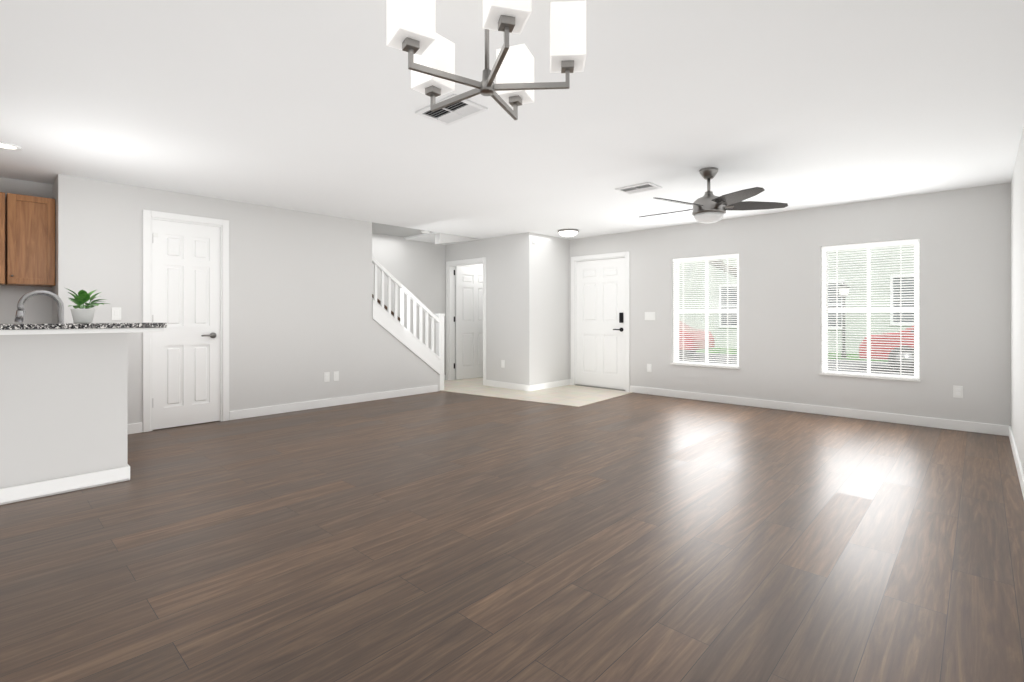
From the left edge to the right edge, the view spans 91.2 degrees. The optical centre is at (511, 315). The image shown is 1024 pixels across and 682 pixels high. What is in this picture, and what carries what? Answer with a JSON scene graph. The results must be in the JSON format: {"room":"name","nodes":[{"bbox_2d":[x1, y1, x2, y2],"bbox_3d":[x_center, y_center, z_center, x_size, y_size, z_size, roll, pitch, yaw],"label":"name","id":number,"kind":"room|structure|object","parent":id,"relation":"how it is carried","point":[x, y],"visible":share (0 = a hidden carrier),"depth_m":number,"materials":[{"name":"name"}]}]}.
{"room":"empty living room","nodes":[
{"label":"empty living room","id":0,"kind":"room"},
{"bbox_2d":[0,177,51,322],"bbox_3d":[-5.361,-0.060,3.565,0.120,2.320,3.320,0,0,43],"label":"wall","id":1,"kind":"structure","parent":0,"point":[38,308],"depth_m":4.52,"materials":[{"name":"paint"}]},
{"bbox_2d":[0,192,4,284],"bbox_3d":[-4.570,-0.655,4.100,0.302,0.770,0.589,0,0,43],"label":"upper cabinet","id":2,"kind":"object","parent":1,"relation":"attached to","point":[2,238],"visible":1,"depth_m":4.20,"materials":[{"name":"brown wood"}]},
{"bbox_2d":[6,193,54,286],"bbox_3d":[-4.249,-0.655,4.423,0.329,0.770,0.303,0,0,43],"label":"upper cabinet","id":3,"kind":"object","parent":1,"relation":"attached to","point":[30,240],"visible":1,"depth_m":4.33,"materials":[{"name":"brown wood"}]},
{"bbox_2d":[52,177,56,322],"bbox_3d":[-4.129,-0.060,4.603,0.500,2.320,0.120,0,0,43],"label":"wall","id":4,"kind":"structure","parent":0,"point":[54,288],"depth_m":4.46,"materials":[{"name":"paint"}]},
{"bbox_2d":[0,333,127,488],"bbox_3d":[-3.437,0.604,2.525,0.130,0.992,2.390,0,0,43],"label":"wall","id":5,"kind":"structure","parent":0,"point":[63,405],"depth_m":3.11,"materials":[{"name":"paint"}]},
{"bbox_2d":[0,465,129,504],"bbox_3d":[-3.428,1.052,2.525,0.143,0.095,2.403,0,0,43],"label":"baseboard","id":6,"kind":"structure","parent":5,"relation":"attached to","point":[18,493],"depth_m":3.11,"materials":[{"name":"white wood"}]},
{"bbox_2d":[0,328,164,334],"bbox_3d":[-3.364,0.093,2.579,0.383,0.028,2.568,0,0,43],"label":"trim","id":7,"kind":"structure","parent":5,"relation":"on","point":[61,331],"depth_m":3.06,"materials":[{"name":"white"}]},
{"bbox_2d":[0,322,166,329],"bbox_3d":[-3.360,0.062,2.582,0.405,0.032,2.580,0,0,43],"label":"countertop","id":8,"kind":"structure","parent":7,"relation":"on","point":[15,326],"depth_m":3.07,"materials":[{"name":"stone"}]},
{"bbox_2d":[66,288,108,322],"bbox_3d":[-2.722,-0.066,3.214,0.273,0.224,0.229,0,0,43],"label":"potted plant","id":9,"kind":"object","parent":8,"relation":"on","point":[82,315],"visible":1,"depth_m":3.17,"materials":[{"name":"white ceramic"}]},
{"bbox_2d":[57,174,481,431],"bbox_3d":[-2.232,-0.060,6.177,0.120,2.320,5.010,0,0,43],"label":"wall","id":10,"kind":"structure","parent":0,"point":[300,303],"depth_m":5.57,"materials":[{"name":"paint"}]},
{"bbox_2d":[111,308,120,319],"bbox_3d":[-3.627,-0.020,4.592,0.009,0.115,0.070,0,0,43],"label":"light switch","id":11,"kind":"object","parent":10,"relation":"attached to","point":[115,313],"visible":1,"depth_m":4.59,"materials":[{"name":"white plastic"}]},
{"bbox_2d":[128,422,141,433],"bbox_3d":[-3.699,1.052,4.514,0.016,0.095,0.603,0,0,43],"label":"baseboard","id":12,"kind":"structure","parent":10,"relation":"attached to","point":[133,428],"depth_m":4.69,"materials":[{"name":"white wood"}]},
{"bbox_2d":[143,209,228,431],"bbox_3d":[-3.278,0.046,5.047,0.136,2.107,0.744,0,0,43],"label":"door frame","id":13,"kind":"structure","parent":10,"relation":"attached to","point":[149,216],"depth_m":4.87,"materials":[{"name":"white wood"}]},
{"bbox_2d":[153,219,219,429],"bbox_3d":[-3.243,0.082,5.008,0.096,2.020,0.592,0,0,43],"label":"pantry door","id":14,"kind":"structure","parent":10,"relation":"in","point":[186,309],"depth_m":5.01,"materials":[{"name":"white wood"}]},
{"bbox_2d":[324,372,329,381],"bbox_3d":[-2.243,0.740,6.071,0.009,0.115,0.070,0,0,43],"label":"outlet","id":15,"kind":"object","parent":10,"relation":"attached to","point":[326,376],"visible":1,"depth_m":6.07,"materials":[{"name":"white plastic"}]},
{"bbox_2d":[229,385,437,419],"bbox_3d":[-2.033,1.052,6.292,0.013,0.095,2.770,0,0,43],"label":"baseboard","id":16,"kind":"structure","parent":10,"relation":"attached to","point":[269,410],"depth_m":6.05,"materials":[{"name":"white"}]},
{"bbox_2d":[333,371,338,380],"bbox_3d":[-2.161,0.740,6.158,0.009,0.115,0.070,0,0,43],"label":"outlet","id":17,"kind":"object","parent":10,"relation":"attached to","point":[336,376],"visible":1,"depth_m":6.16,"materials":[{"name":"white plastic"}]},
{"bbox_2d":[372,233,482,374],"bbox_3d":[-2.298,-0.120,7.423,0.120,2.440,6.500,0,0,43],"label":"wall","id":18,"kind":"structure","parent":0,"point":[417,269],"depth_m":8.13,"materials":[{"name":"paint"}]},
{"bbox_2d":[446,239,484,262],"bbox_3d":[-0.742,-0.060,8.296,0.960,2.320,0.120,0,0,43],"label":"wall","id":19,"kind":"structure","parent":0,"point":[465,250],"depth_m":8.23,"materials":[{"name":"paint"}]},
{"bbox_2d":[446,257,485,384],"bbox_3d":[-0.726,0.086,8.269,0.974,2.027,0.136,0,0,43],"label":"door frame","id":20,"kind":"structure","parent":19,"relation":"attached to","point":[450,322],"depth_m":8.51,"materials":[{"name":"white wood"}]},
{"bbox_2d":[454,266,482,379],"bbox_3d":[-0.655,0.120,8.824,0.186,1.940,0.830,0,0,43],"label":"hall door","id":21,"kind":"structure","parent":19,"relation":"in","point":[468,321],"depth_m":8.74,"materials":[{"name":"white wood"}]},
{"bbox_2d":[0,391,1023,681],"bbox_3d":[-1.114,1.150,3.617,7.210,0.100,9.200,0,0,43],"label":"floor","id":22,"kind":"structure","parent":0,"point":[462,537],"depth_m":2.34,"materials":[{"name":"brown wood"}]},
{"bbox_2d":[372,256,444,389],"bbox_3d":[-2.218,-0.295,6.743,0.921,2.790,2.676,0,0,43],"label":"stair railing","id":23,"kind":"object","parent":22,"relation":"on","point":[395,328],"depth_m":6.99,"materials":[{"name":"paint"}]},
{"bbox_3d":[-3.717,0.663,2.785,0.623,0.875,2.388,0,0,43],"label":"base cabinet","id":24,"kind":"object","parent":22,"relation":"on","visible":0},
{"bbox_3d":[-3.720,0.208,2.790,0.635,0.035,2.390,0,0,43],"label":"countertop","id":25,"kind":"structure","parent":24,"relation":"on","visible":0},
{"bbox_2d":[14,290,63,322],"bbox_3d":[-3.185,0.007,3.398,0.101,0.366,0.272,0,0,43],"label":"faucet","id":26,"kind":"object","parent":25,"relation":"on","point":[20,313],"visible":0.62,"depth_m":3.38,"materials":[{"name":"silver metal"}]},
{"bbox_2d":[0,0,1023,244],"bbox_3d":[-0.873,-1.280,3.816,7.130,0.120,9.820,0,0,43],"label":"ceiling","id":27,"kind":"structure","parent":0,"point":[310,106],"depth_m":2.96,"materials":[{"name":"paint"}]},
{"bbox_2d":[0,142,21,149],"bbox_3d":[-3.628,-1.216,3.587,0.170,0.007,0.170,0,0,43],"label":"recessed light","id":28,"kind":"object","parent":27,"relation":"in","point":[7,146],"visible":1,"depth_m":3.59,"materials":[{"name":"white"}]},
{"bbox_2d":[415,94,487,125],"bbox_3d":[-0.360,-1.213,2.967,0.360,0.013,0.260,0,0,43],"label":"ceiling vent","id":29,"kind":"object","parent":27,"relation":"in","point":[456,112],"visible":0.83,"depth_m":2.98,"materials":[{"name":"white metal"}]},
{"bbox_2d":[387,0,585,119],"bbox_3d":[-0.095,-0.985,1.694,0.637,0.470,0.656,0,0,43],"label":"chandelier","id":30,"kind":"object","parent":27,"relation":"hanging from","point":[411,27],"visible":1,"depth_m":1.62,"materials":[{"name":"white glass"}]},
{"bbox_2d":[558,229,578,236],"bbox_3d":[0.803,-1.177,7.151,0.300,0.087,0.300,0,0,43],"label":"flush-mount light","id":31,"kind":"object","parent":27,"relation":"attached to","point":[567,232],"visible":1,"depth_m":7.06,"materials":[{"name":"white glass"}]},
{"bbox_2d":[615,182,662,194],"bbox_3d":[1.207,-1.213,4.773,0.360,0.013,0.260,0,0,43],"label":"ceiling vent","id":32,"kind":"object","parent":27,"relation":"in","point":[640,188],"visible":0.98,"depth_m":4.75,"materials":[{"name":"white metal"}]},
{"bbox_2d":[639,167,787,223],"bbox_3d":[1.600,-0.998,4.217,1.163,0.444,1.208,0,0,43],"label":"fan","id":33,"kind":"object","parent":27,"relation":"hanging from","point":[709,206],"visible":1,"depth_m":4.10,"materials":[{"name":"grey metal"}]},
{"bbox_2d":[485,232,568,390],"bbox_3d":[0.242,-0.060,7.957,0.940,2.320,0.971,0,0,43],"label":"wall","id":34,"kind":"structure","parent":0,"point":[527,310],"depth_m":7.58,"materials":[{"name":"paint"}]},
{"bbox_2d":[501,360,504,367],"bbox_3d":[-0.139,0.730,7.643,0.070,0.115,0.009,0,0,43],"label":"outlet","id":35,"kind":"object","parent":34,"relation":"attached to","point":[502,363],"visible":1,"depth_m":7.63,"materials":[{"name":"white plastic"}]},
{"bbox_2d":[486,380,527,390],"bbox_3d":[-0.082,1.052,7.589,0.890,0.095,0.016,0,0,43],"label":"baseboard","id":36,"kind":"structure","parent":34,"relation":"attached to","point":[515,386],"depth_m":7.56,"materials":[{"name":"white wood"}]},
{"bbox_2d":[528,379,570,390],"bbox_3d":[0.588,1.052,7.625,0.023,0.095,0.983,0,0,43],"label":"baseboard","id":37,"kind":"structure","parent":34,"relation":"attached to","point":[540,386],"depth_m":7.60,"materials":[{"name":"white"}]},
{"bbox_2d":[440,377,632,406],"bbox_3d":[0.245,1.097,7.752,3.145,0.006,2.345,0,0,43],"label":"floor","id":38,"kind":"structure","parent":0,"point":[573,395],"depth_m":7.17,"materials":[{"name":"beige tile"}]},
{"bbox_2d":[569,183,1010,425],"bbox_3d":[2.487,-0.060,6.616,6.050,2.320,0.140,0,0,43],"label":"wall","id":39,"kind":"structure","parent":0,"point":[963,236],"depth_m":5.57,"materials":[{"name":"paint"}]},
{"bbox_2d":[576,257,624,389],"bbox_3d":[1.336,0.111,7.618,0.884,1.935,0.104,0,0,43],"label":"entry door","id":40,"kind":"structure","parent":39,"relation":"in","point":[600,323],"depth_m":7.62,"materials":[{"name":"white wood"}]},
{"bbox_2d":[571,251,629,391],"bbox_3d":[1.368,0.082,7.652,1.044,2.037,0.156,0,0,43],"label":"door frame","id":41,"kind":"structure","parent":39,"relation":"attached to","point":[626,254],"depth_m":7.42,"materials":[{"name":"white wood"}]},
{"bbox_2d":[647,364,651,371],"bbox_3d":[1.928,0.730,7.037,0.070,0.115,0.009,0,0,43],"label":"outlet","id":42,"kind":"object","parent":39,"relation":"attached to","point":[649,367],"visible":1,"depth_m":7.03,"materials":[{"name":"white plastic"}]},
{"bbox_2d":[645,312,654,319],"bbox_3d":[1.936,0.000,7.030,0.162,0.115,0.009,0,0,43],"label":"light switch","id":43,"kind":"object","parent":39,"relation":"attached to","point":[649,315],"visible":1,"depth_m":7.03,"materials":[{"name":"white plastic"}]},
{"bbox_2d":[670,253,739,368],"bbox_3d":[2.532,-0.060,6.555,0.904,1.440,0.157,0,0,43],"label":"window","id":44,"kind":"structure","parent":39,"relation":"in","point":[708,279],"depth_m":6.54,"materials":[{"name":"white plastic"}]},
{"bbox_2d":[630,386,1003,435],"bbox_3d":[3.123,1.052,5.917,3.885,0.095,0.013,0,0,43],"label":"baseboard","id":45,"kind":"structure","parent":39,"relation":"attached to","point":[968,426],"depth_m":5.49,"materials":[{"name":"white"}]},
{"bbox_2d":[819,239,920,381],"bbox_3d":[3.810,-0.060,5.359,0.884,1.440,0.157,0,0,43],"label":"window","id":46,"kind":"structure","parent":39,"relation":"in","point":[868,309],"depth_m":5.33,"materials":[{"name":"white plastic"}]},
{"bbox_2d":[953,386,962,397],"bbox_3d":[4.294,0.730,4.823,0.070,0.115,0.009,0,0,43],"label":"electrical outlet","id":47,"kind":"object","parent":39,"relation":"attached to","point":[957,391],"visible":1,"depth_m":4.82,"materials":[{"name":"white plastic"}]},
{"bbox_2d":[1011,126,1023,472],"bbox_3d":[1.515,-0.060,1.239,0.120,2.320,9.320,0,0,43],"label":"wall","id":48,"kind":"structure","parent":0,"point":[1017,303],"depth_m":3.64,"materials":[{"name":"paint"}]},
{"bbox_2d":[1004,425,1023,498],"bbox_3d":[1.460,1.052,1.277,0.013,0.095,9.060,0,0,43],"label":"baseboard","id":49,"kind":"structure","parent":48,"relation":"attached to","point":[1007,429],"depth_m":3.70,"materials":[{"name":"white"}]},
{"label":"outside","id":50,"kind":"structure","parent":0,"visible":0},
{"bbox_2d":[679,348,913,375],"bbox_3d":[22.183,1.445,24.861,70.000,0.210,53.380,0,0,43],"label":"ground","id":51,"kind":"structure","parent":50,"point":[721,361],"depth_m":14.76,"materials":[{"name":"grey"}]},
{"bbox_2d":[679,321,714,355],"bbox_3d":[4.337,0.660,17.128,4.493,1.359,1.800,0,0,43],"label":"car","id":52,"kind":"object","parent":51,"relation":"on","point":[692,339],"depth_m":15.42,"materials":[{"name":"red metal"}]},
{"bbox_2d":[712,259,736,276],"bbox_3d":[3.852,-0.845,8.923,3.856,4.411,1.847,0,0,43],"label":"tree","id":53,"kind":"object","parent":51,"relation":"on","point":[723,267],"depth_m":8.79,"materials":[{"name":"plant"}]},
{"bbox_2d":[679,245,913,352],"bbox_3d":[12.271,-2.975,23.783,29.800,8.650,9.300,0,0,43],"label":"house","id":54,"kind":"structure","parent":51,"relation":"on","point":[828,297],"depth_m":18.10,"materials":[{"name":"grey"}]},
{"bbox_2d":[838,283,848,358],"bbox_3d":[10.585,0.140,15.980,0.340,2.420,0.294,0,0,43],"label":"lamp post","id":55,"kind":"object","parent":51,"relation":"on","point":[843,316],"depth_m":15.94,"materials":[{"name":"black metal"}]},
{"bbox_2d":[859,326,913,372],"bbox_3d":[10.748,0.660,11.403,4.493,1.359,1.800,0,0,43],"label":"car","id":56,"kind":"object","parent":51,"relation":"on","point":[892,348],"depth_m":11.80,"materials":[{"name":"red metal"}]}
]}

